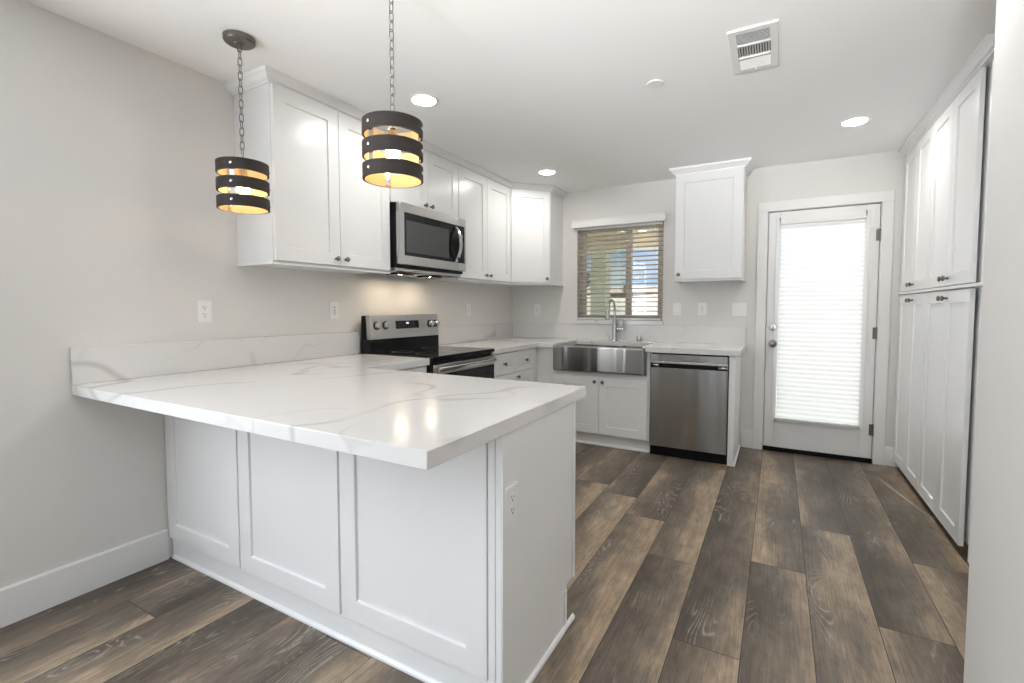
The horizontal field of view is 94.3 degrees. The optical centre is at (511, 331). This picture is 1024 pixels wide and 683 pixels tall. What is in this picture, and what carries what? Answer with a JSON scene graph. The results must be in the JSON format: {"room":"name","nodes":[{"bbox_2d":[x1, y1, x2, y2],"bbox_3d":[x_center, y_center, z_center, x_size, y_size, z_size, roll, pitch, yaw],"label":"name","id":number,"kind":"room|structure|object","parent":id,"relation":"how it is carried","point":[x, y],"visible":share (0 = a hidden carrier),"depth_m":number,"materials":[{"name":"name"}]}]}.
{"room":"kitchen","nodes":[
{"label":"kitchen","id":0,"kind":"room"},
{"bbox_2d":[0,0,511,588],"bbox_3d":[-2.357,-0.019,1.251,0.120,2.491,9.760,2,3,29],"label":"wall","id":1,"kind":"structure","parent":0,"point":[113,231],"depth_m":2.10,"materials":[{"name":"paint"}]},
{"bbox_2d":[0,529,168,627],"bbox_3d":[-3.143,1.176,-0.230,0.012,0.150,5.908,2,3,29],"label":"baseboard","id":2,"kind":"structure","parent":1,"relation":"attached to","point":[23,599],"depth_m":2.04,"materials":[{"name":"paint"}]},
{"bbox_2d":[197,300,211,322],"bbox_3d":[-1.600,-0.104,2.470,0.008,0.116,0.072,2,3,29],"label":"wall outlet","id":3,"kind":"object","parent":1,"relation":"attached to","point":[204,307],"visible":1,"depth_m":2.47,"materials":[{"name":"white plastic"}]},
{"bbox_2d":[201,305,207,310],"bbox_3d":[-1.597,-0.124,2.467,0.001,0.033,0.033,2,3,29],"label":"socket","id":4,"kind":"object","parent":3,"relation":"attached to","point":[203,307],"depth_m":2.47,"materials":[{"name":"white plastic"}]},
{"bbox_2d":[202,312,207,317],"bbox_3d":[-1.597,-0.085,2.469,0.001,0.033,0.033,2,3,29],"label":"socket","id":5,"kind":"object","parent":3,"relation":"attached to","point":[204,314],"depth_m":2.47,"materials":[{"name":"white plastic"}]},
{"bbox_2d":[69,331,359,384],"bbox_3d":[-1.475,0.112,2.689,0.020,0.157,1.576,2,3,29],"label":"backsplash","id":6,"kind":"structure","parent":1,"relation":"attached to","point":[90,364],"depth_m":2.43,"materials":[{"name":"white stone"}]},
{"bbox_2d":[233,83,389,273],"bbox_3d":[-1.153,-0.839,2.868,0.362,0.932,0.852,2,3,29],"label":"upper cabinet","id":7,"kind":"object","parent":1,"relation":"attached to","point":[323,215],"visible":0.98,"depth_m":2.63,"materials":[{"name":"paint"}]},
{"bbox_2d":[223,65,566,198],"bbox_3d":[-0.468,-1.361,3.730,0.367,0.056,3.203,2,3,35],"label":"crown molding","id":8,"kind":"structure","parent":7,"relation":"attached to","point":[262,75],"depth_m":2.74,"materials":[{"name":"paint"}]},
{"bbox_2d":[329,302,338,318],"bbox_3d":[-1.194,-0.140,3.191,0.011,0.116,0.072,2,3,29],"label":"wall outlet","id":9,"kind":"object","parent":1,"relation":"attached to","point":[334,306],"visible":1,"depth_m":3.19,"materials":[{"name":"white plastic"}]},
{"bbox_2d":[332,306,336,315],"bbox_3d":[-1.192,-0.140,3.189,0.003,0.066,0.033,2,3,29],"label":"socket","id":10,"kind":"object","parent":9,"relation":"attached to","point":[334,308],"depth_m":3.19,"materials":[{"name":"white plastic"}]},
{"bbox_2d":[389,150,457,217],"bbox_3d":[-0.754,-1.114,3.568,0.362,0.453,0.779,2,3,29],"label":"upper cabinet","id":11,"kind":"object","parent":1,"relation":"attached to","point":[438,192],"visible":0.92,"depth_m":3.58,"materials":[{"name":"paint"}]},
{"bbox_2d":[370,201,465,278],"bbox_3d":[-0.708,-0.650,3.571,0.459,0.469,0.764,2,3,29],"label":"microwave","id":12,"kind":"object","parent":11,"relation":"attached to","point":[424,243],"visible":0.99,"depth_m":3.40,"materials":[{"name":"silver metal"}]},
{"bbox_2d":[466,304,470,315],"bbox_3d":[-0.418,-0.206,4.574,0.011,0.116,0.072,2,3,29],"label":"wall outlet","id":13,"kind":"object","parent":1,"relation":"attached to","point":[468,306],"visible":1,"depth_m":4.57,"materials":[{"name":"white plastic"}]},
{"bbox_2d":[427,166,510,283],"bbox_3d":[-0.351,-0.910,4.298,0.362,0.932,0.866,2,3,29],"label":"upper cabinet","id":14,"kind":"object","parent":1,"relation":"attached to","point":[485,204],"visible":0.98,"depth_m":4.19,"materials":[{"name":"paint"}]},
{"bbox_2d":[438,323,512,344],"bbox_3d":[-0.355,0.013,4.686,0.020,0.157,1.454,2,3,29],"label":"backsplash","id":15,"kind":"structure","parent":1,"relation":"attached to","point":[467,333],"depth_m":4.63,"materials":[{"name":"white stone"}]},
{"bbox_2d":[0,442,968,682],"bbox_3d":[0.008,1.244,-0.093,5.420,0.001,9.620,2,3,29],"label":"floor","id":16,"kind":"structure","parent":0,"point":[771,566],"depth_m":1.99,"materials":[{"name":"brown wood"}]},
{"bbox_2d":[164,402,575,682],"bbox_3d":[-0.714,0.699,2.123,1.926,0.869,0.604,2,3,29],"label":"base cabinet","id":17,"kind":"object","parent":16,"relation":"on","point":[421,572],"visible":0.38,"depth_m":1.68,"materials":[{"name":"paint"}]},
{"bbox_2d":[71,354,585,469],"bbox_3d":[-0.645,0.236,2.231,1.921,0.045,1.576,2,3,29],"label":"countertop","id":18,"kind":"structure","parent":17,"relation":"on","point":[362,405],"depth_m":1.64,"materials":[{"name":"white stone"}]},
{"bbox_2d":[506,481,517,526],"bbox_3d":[-0.001,0.520,1.431,0.008,0.116,0.072,2,3,29],"label":"wall outlet","id":19,"kind":"object","parent":17,"relation":"attached to","point":[512,490],"visible":1,"depth_m":1.43,"materials":[{"name":"white plastic"}]},
{"bbox_2d":[510,492,514,503],"bbox_3d":[0.001,0.500,1.428,0.001,0.033,0.033,2,3,29],"label":"socket","id":20,"kind":"object","parent":19,"relation":"attached to","point":[512,494],"depth_m":1.43,"materials":[{"name":"white plastic"}]},
{"bbox_2d":[510,505,514,515],"bbox_3d":[0.001,0.539,1.430,0.001,0.033,0.033,2,3,29],"label":"socket","id":21,"kind":"object","parent":19,"relation":"attached to","point":[512,507],"depth_m":1.43,"materials":[{"name":"white plastic"}]},
{"bbox_2d":[399,366,426,372],"bbox_3d":[-0.976,0.658,2.949,0.659,0.869,0.677,2,3,29],"label":"base cabinet","id":22,"kind":"object","parent":16,"relation":"on","point":[423,369],"visible":0.02,"depth_m":3.00,"materials":[{"name":"paint"}]},
{"bbox_2d":[361,314,496,378],"bbox_3d":[-0.583,0.469,3.555,0.691,1.187,0.766,2,3,29],"label":"range","id":23,"kind":"object","parent":16,"relation":"on","point":[412,335],"visible":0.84,"depth_m":3.50,"materials":[{"name":"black metal"}]},
{"bbox_2d":[371,346,493,360],"bbox_3d":[-0.564,0.155,3.529,0.550,0.026,0.766,2,3,29],"label":"cooktop","id":24,"kind":"object","parent":23,"relation":"in","point":[435,353],"depth_m":3.46,"materials":[{"name":"black glass"}]},
{"bbox_2d":[494,348,534,381],"bbox_3d":[-0.236,0.593,4.268,0.659,0.869,0.790,2,3,29],"label":"base cabinet","id":25,"kind":"object","parent":16,"relation":"on","point":[514,365],"visible":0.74,"depth_m":4.13,"materials":[{"name":"paint"}]},
{"bbox_2d":[439,337,745,355],"bbox_3d":[0.673,0.142,4.128,2.366,0.045,1.476,2,3,29],"label":"countertop","id":26,"kind":"structure","parent":25,"relation":"on","point":[500,345],"depth_m":4.22,"materials":[{"name":"white stone"}]},
{"bbox_2d":[553,344,646,375],"bbox_3d":[0.874,0.235,4.407,0.836,0.233,0.559,2,3,29],"label":"sink","id":27,"kind":"object","parent":26,"relation":"in","point":[625,360],"visible":0.99,"depth_m":4.15,"materials":[{"name":"metal"}]},
{"bbox_2d":[605,299,623,340],"bbox_3d":[0.990,-0.108,4.580,0.129,0.410,0.285,2,3,29],"label":"faucet","id":28,"kind":"object","parent":26,"relation":"on","point":[607,317],"visible":1,"depth_m":4.67,"materials":[{"name":"silver metal"}]},
{"bbox_2d":[533,347,554,383],"bbox_3d":[0.183,0.563,4.878,0.794,0.869,0.680,2,3,29],"label":"base cabinet","id":29,"kind":"object","parent":16,"relation":"on","point":[544,372],"visible":0.02,"depth_m":4.49,"materials":[{"name":"paint"}]},
{"bbox_2d":[555,352,651,452],"bbox_3d":[0.919,0.583,4.478,0.878,0.869,0.659,2,3,29],"label":"base cabinet","id":30,"kind":"object","parent":16,"relation":"on","point":[614,412],"visible":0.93,"depth_m":4.17,"materials":[{"name":"paint"}]},
{"bbox_2d":[649,352,728,463],"bbox_3d":[1.573,0.600,4.124,0.600,0.863,0.636,2,3,29],"label":"dishwasher","id":31,"kind":"object","parent":16,"relation":"on","point":[689,393],"visible":0.98,"depth_m":3.85,"materials":[{"name":"silver metal"}]},
{"bbox_2d":[727,356,740,466],"bbox_3d":[1.866,0.607,3.966,0.056,0.868,0.629,2,3,29],"label":"end panel","id":32,"kind":"object","parent":16,"relation":"on","point":[733,447],"visible":0.82,"depth_m":3.71,"materials":[{"name":"paint"}]},
{"bbox_2d":[893,124,933,491],"bbox_3d":[3.062,-0.120,3.185,0.664,2.400,0.758,2,3,29],"label":"pantry cabinet","id":33,"kind":"object","parent":16,"relation":"on","point":[918,163],"visible":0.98,"depth_m":3.29,"materials":[{"name":"paint"}]},
{"bbox_2d":[918,57,993,562],"bbox_3d":[2.632,-0.082,2.418,0.664,2.400,0.997,2,3,29],"label":"pantry cabinet","id":34,"kind":"object","parent":16,"relation":"on","point":[961,134],"visible":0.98,"depth_m":2.51,"materials":[{"name":"paint"}]},
{"bbox_2d":[898,33,994,156],"bbox_3d":[2.545,-1.317,2.842,0.061,0.056,1.757,2,3,29],"label":"crown molding","id":35,"kind":"structure","parent":34,"relation":"attached to","point":[982,55],"depth_m":2.53,"materials":[{"name":"paint"}]},
{"bbox_2d":[23,0,996,192],"bbox_3d":[0.007,-1.258,-0.137,5.540,0.120,9.760,2,3,29],"label":"ceiling","id":36,"kind":"structure","parent":0,"point":[522,88],"depth_m":2.37,"materials":[{"name":"paint"}]},
{"bbox_2d":[215,29,270,213],"bbox_3d":[-1.216,-0.930,2.131,0.213,0.757,0.218,0,3,-4],"label":"pendant light","id":37,"kind":"object","parent":36,"relation":"hanging from","point":[241,182],"visible":1,"depth_m":2.09,"materials":[{"name":"brown metal"}]},
{"bbox_2d":[238,169,247,175],"bbox_3d":[-1.216,-0.705,2.145,0.037,0.055,0.037,0,3,-4],"label":"socket","id":38,"kind":"object","parent":37,"relation":"attached to","point":[242,172],"depth_m":2.13,"materials":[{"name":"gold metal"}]},
{"bbox_2d":[361,0,423,187],"bbox_3d":[-0.429,-0.915,1.691,0.213,0.744,0.218,2,3,35],"label":"pendant light","id":39,"kind":"object","parent":36,"relation":"hanging from","point":[377,169],"visible":1,"depth_m":1.64,"materials":[{"name":"brown metal"}]},
{"bbox_2d":[387,129,397,134],"bbox_3d":[-0.428,-0.696,1.704,0.037,0.055,0.037,2,3,35],"label":"socket","id":40,"kind":"object","parent":39,"relation":"attached to","point":[391,131],"depth_m":1.69,"materials":[{"name":"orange metal"}]},
{"bbox_2d":[409,94,438,106],"bbox_3d":[-0.508,-1.337,2.747,0.166,0.006,0.166,2,3,29],"label":"recessed light","id":41,"kind":"object","parent":36,"relation":"in","point":[424,100],"visible":1,"depth_m":2.75,"materials":[{"name":"white plastic"}]},
{"bbox_2d":[538,169,555,174],"bbox_3d":[0.310,-1.409,4.203,0.166,0.006,0.166,2,3,29],"label":"recessed light","id":42,"kind":"object","parent":36,"relation":"in","point":[546,171],"visible":1,"depth_m":4.21,"materials":[{"name":"white plastic"}]},
{"bbox_2d":[647,80,663,87],"bbox_3d":[0.766,-1.327,2.541,0.086,0.006,0.086,2,3,29],"label":"cover plate","id":43,"kind":"object","parent":36,"relation":"attached to","point":[654,83],"visible":1,"depth_m":2.53,"materials":[{"name":"white plastic"}]},
{"bbox_2d":[727,19,778,73],"bbox_3d":[1.124,-1.304,2.201,0.197,0.019,0.410,2,3,29],"label":"ceiling vent","id":44,"kind":"object","parent":36,"relation":"in","point":[757,46],"visible":1,"depth_m":2.18,"materials":[{"name":"white metal"}]},
{"bbox_2d":[840,116,870,126],"bbox_3d":[2.212,-1.352,3.060,0.166,0.006,0.166,2,3,29],"label":"recessed light","id":45,"kind":"object","parent":36,"relation":"in","point":[855,121],"visible":1,"depth_m":3.06,"materials":[{"name":"white plastic"}]},
{"bbox_2d":[512,150,904,455],"bbox_3d":[1.914,-0.173,4.350,4.300,2.491,0.150,2,3,29],"label":"wall","id":46,"kind":"structure","parent":0,"point":[883,171],"depth_m":4.22,"materials":[{"name":"paint"}]},
{"bbox_2d":[486,189,563,286],"bbox_3d":[0.123,-0.939,4.875,0.623,0.932,0.618,2,3,29],"label":"upper cabinet","id":47,"kind":"object","parent":46,"relation":"attached to","point":[536,216],"visible":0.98,"depth_m":4.68,"materials":[{"name":"paint"}]},
{"bbox_2d":[534,304,539,314],"bbox_3d":[0.276,-0.237,5.173,0.072,0.116,0.011,2,3,29],"label":"wall outlet","id":48,"kind":"object","parent":46,"relation":"attached to","point":[536,306],"visible":1,"depth_m":5.17,"materials":[{"name":"white plastic"}]},
{"bbox_2d":[575,319,662,324],"bbox_3d":[1.084,-0.095,4.797,0.890,0.044,0.170,2,3,29],"label":"trim","id":49,"kind":"structure","parent":46,"relation":"attached to","point":[580,321],"depth_m":4.68,"materials":[{"name":"white stone"}]},
{"bbox_2d":[580,224,663,319],"bbox_3d":[1.109,-0.579,4.816,0.870,0.965,0.060,2,3,29],"label":"window","id":50,"kind":"structure","parent":46,"relation":"in","point":[628,310],"depth_m":4.76,"materials":[{"name":"beige plastic"}]},
{"bbox_2d":[571,211,666,319],"bbox_3d":[1.047,-0.624,4.716,0.936,1.013,0.136,2,3,29],"label":"window blind","id":51,"kind":"object","parent":50,"relation":"attached to","point":[656,216],"visible":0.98,"depth_m":4.70,"materials":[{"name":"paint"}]},
{"bbox_2d":[513,323,745,344],"bbox_3d":[1.029,0.009,4.757,2.366,0.157,0.020,2,3,29],"label":"backsplash","id":52,"kind":"structure","parent":46,"relation":"attached to","point":[649,333],"depth_m":4.62,"materials":[{"name":"white stone"}]},
{"bbox_2d":[673,303,680,314],"bbox_3d":[1.550,-0.211,4.461,0.072,0.116,0.009,2,3,29],"label":"light switch","id":53,"kind":"object","parent":46,"relation":"attached to","point":[676,306],"visible":1,"depth_m":4.46,"materials":[{"name":"white plastic"}]},
{"bbox_2d":[698,303,706,314],"bbox_3d":[1.745,-0.206,4.351,0.072,0.116,0.011,2,3,29],"label":"wall outlet","id":54,"kind":"object","parent":46,"relation":"attached to","point":[702,307],"visible":1,"depth_m":4.35,"materials":[{"name":"white plastic"}]},
{"bbox_2d":[669,157,753,282],"bbox_3d":[1.722,-0.922,4.125,0.639,0.972,0.364,2,3,29],"label":"upper cabinet","id":55,"kind":"object","parent":46,"relation":"attached to","point":[710,217],"visible":1,"depth_m":3.99,"materials":[{"name":"paint"}]},
{"bbox_2d":[732,303,746,315],"bbox_3d":[2.014,-0.195,4.202,0.118,0.116,0.009,2,3,29],"label":"light switch","id":56,"kind":"object","parent":46,"relation":"attached to","point":[738,309],"visible":1,"depth_m":4.20,"materials":[{"name":"white plastic"}]},
{"bbox_2d":[742,430,752,447],"bbox_3d":[2.089,0.955,4.215,0.087,0.150,0.012,2,3,29],"label":"baseboard","id":57,"kind":"structure","parent":46,"relation":"attached to","point":[747,436],"depth_m":4.21,"materials":[{"name":"paint"}]},
{"bbox_2d":[763,445,871,462],"bbox_3d":[2.561,1.023,4.023,0.770,0.034,0.132,2,3,29],"label":"threshold","id":58,"kind":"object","parent":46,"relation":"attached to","point":[771,448],"depth_m":3.95,"materials":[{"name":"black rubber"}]},
{"bbox_2d":[763,204,880,458],"bbox_3d":[2.532,0.001,3.910,0.773,2.014,0.117,2,3,29],"label":"door","id":59,"kind":"structure","parent":46,"relation":"in","point":[831,439],"depth_m":3.90,"materials":[{"name":"paint"}]},
{"bbox_2d":[776,214,866,427],"bbox_3d":[2.519,-0.082,3.898,0.583,1.690,0.039,2,3,29],"label":"pleated shade","id":60,"kind":"object","parent":59,"relation":"attached to","point":[822,258],"visible":1,"depth_m":3.88,"materials":[{"name":"fabric"}]},
{"bbox_2d":[752,190,894,464],"bbox_3d":[2.567,-0.030,3.981,0.927,2.141,0.168,2,3,29],"label":"trim","id":61,"kind":"structure","parent":46,"relation":"attached to","point":[886,199],"depth_m":3.76,"materials":[{"name":"paint"}]},
{"bbox_2d":[884,446,897,466],"bbox_3d":[2.981,0.980,3.716,0.103,0.150,0.012,2,3,29],"label":"baseboard","id":62,"kind":"structure","parent":46,"relation":"attached to","point":[888,461],"depth_m":3.72,"materials":[{"name":"paint"}]},
{"bbox_2d":[963,0,1023,682],"bbox_3d":[2.207,0.017,0.520,2.240,2.491,0.945,2,3,29],"label":"wall","id":63,"kind":"structure","parent":0,"point":[994,641],"depth_m":1.33,"materials":[{"name":"paint"}]},
{"label":"outside","id":64,"kind":"structure","parent":0,"visible":0},
{"bbox_2d":[587,294,778,392],"bbox_3d":[14.785,-1.294,31.705,80.000,2.120,59.500,2,3,29],"label":"ground","id":65,"kind":"structure","parent":64,"point":[621,310],"depth_m":17.41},
{"bbox_2d":[587,272,590,288],"bbox_3d":[2.577,-1.434,17.530,1.034,1.712,0.962,2,3,29],"label":"tree","id":66,"kind":"object","parent":65,"relation":"on","point":[588,274],"visible":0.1,"depth_m":17.48,"materials":[{"name":"green plant"}]},
{"bbox_2d":[587,286,657,296],"bbox_3d":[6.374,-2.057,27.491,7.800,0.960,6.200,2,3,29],"label":"house","id":67,"kind":"structure","parent":65,"relation":"on","point":[656,289],"depth_m":24.75,"materials":[{"name":"beige paint"}]},
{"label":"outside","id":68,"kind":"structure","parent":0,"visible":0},
{"bbox_2d":[587,229,658,252],"bbox_3d":[0.314,-1.573,7.106,5.150,0.485,3.190,2,3,29],"label":"ceiling","id":69,"kind":"structure","parent":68,"point":[648,230],"depth_m":7.78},
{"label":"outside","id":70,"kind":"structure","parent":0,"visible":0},
{"bbox_3d":[1.575,1.019,6.671,8.500,0.100,3.440,2,3,29],"label":"patio slab","id":71,"kind":"object","parent":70,"visible":0},
{"bbox_2d":[590,250,610,314],"bbox_3d":[1.518,-0.244,8.155,0.330,2.275,0.330,2,3,29],"label":"patio post","id":72,"kind":"object","parent":71,"relation":"on","point":[595,251],"visible":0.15,"depth_m":8.01,"materials":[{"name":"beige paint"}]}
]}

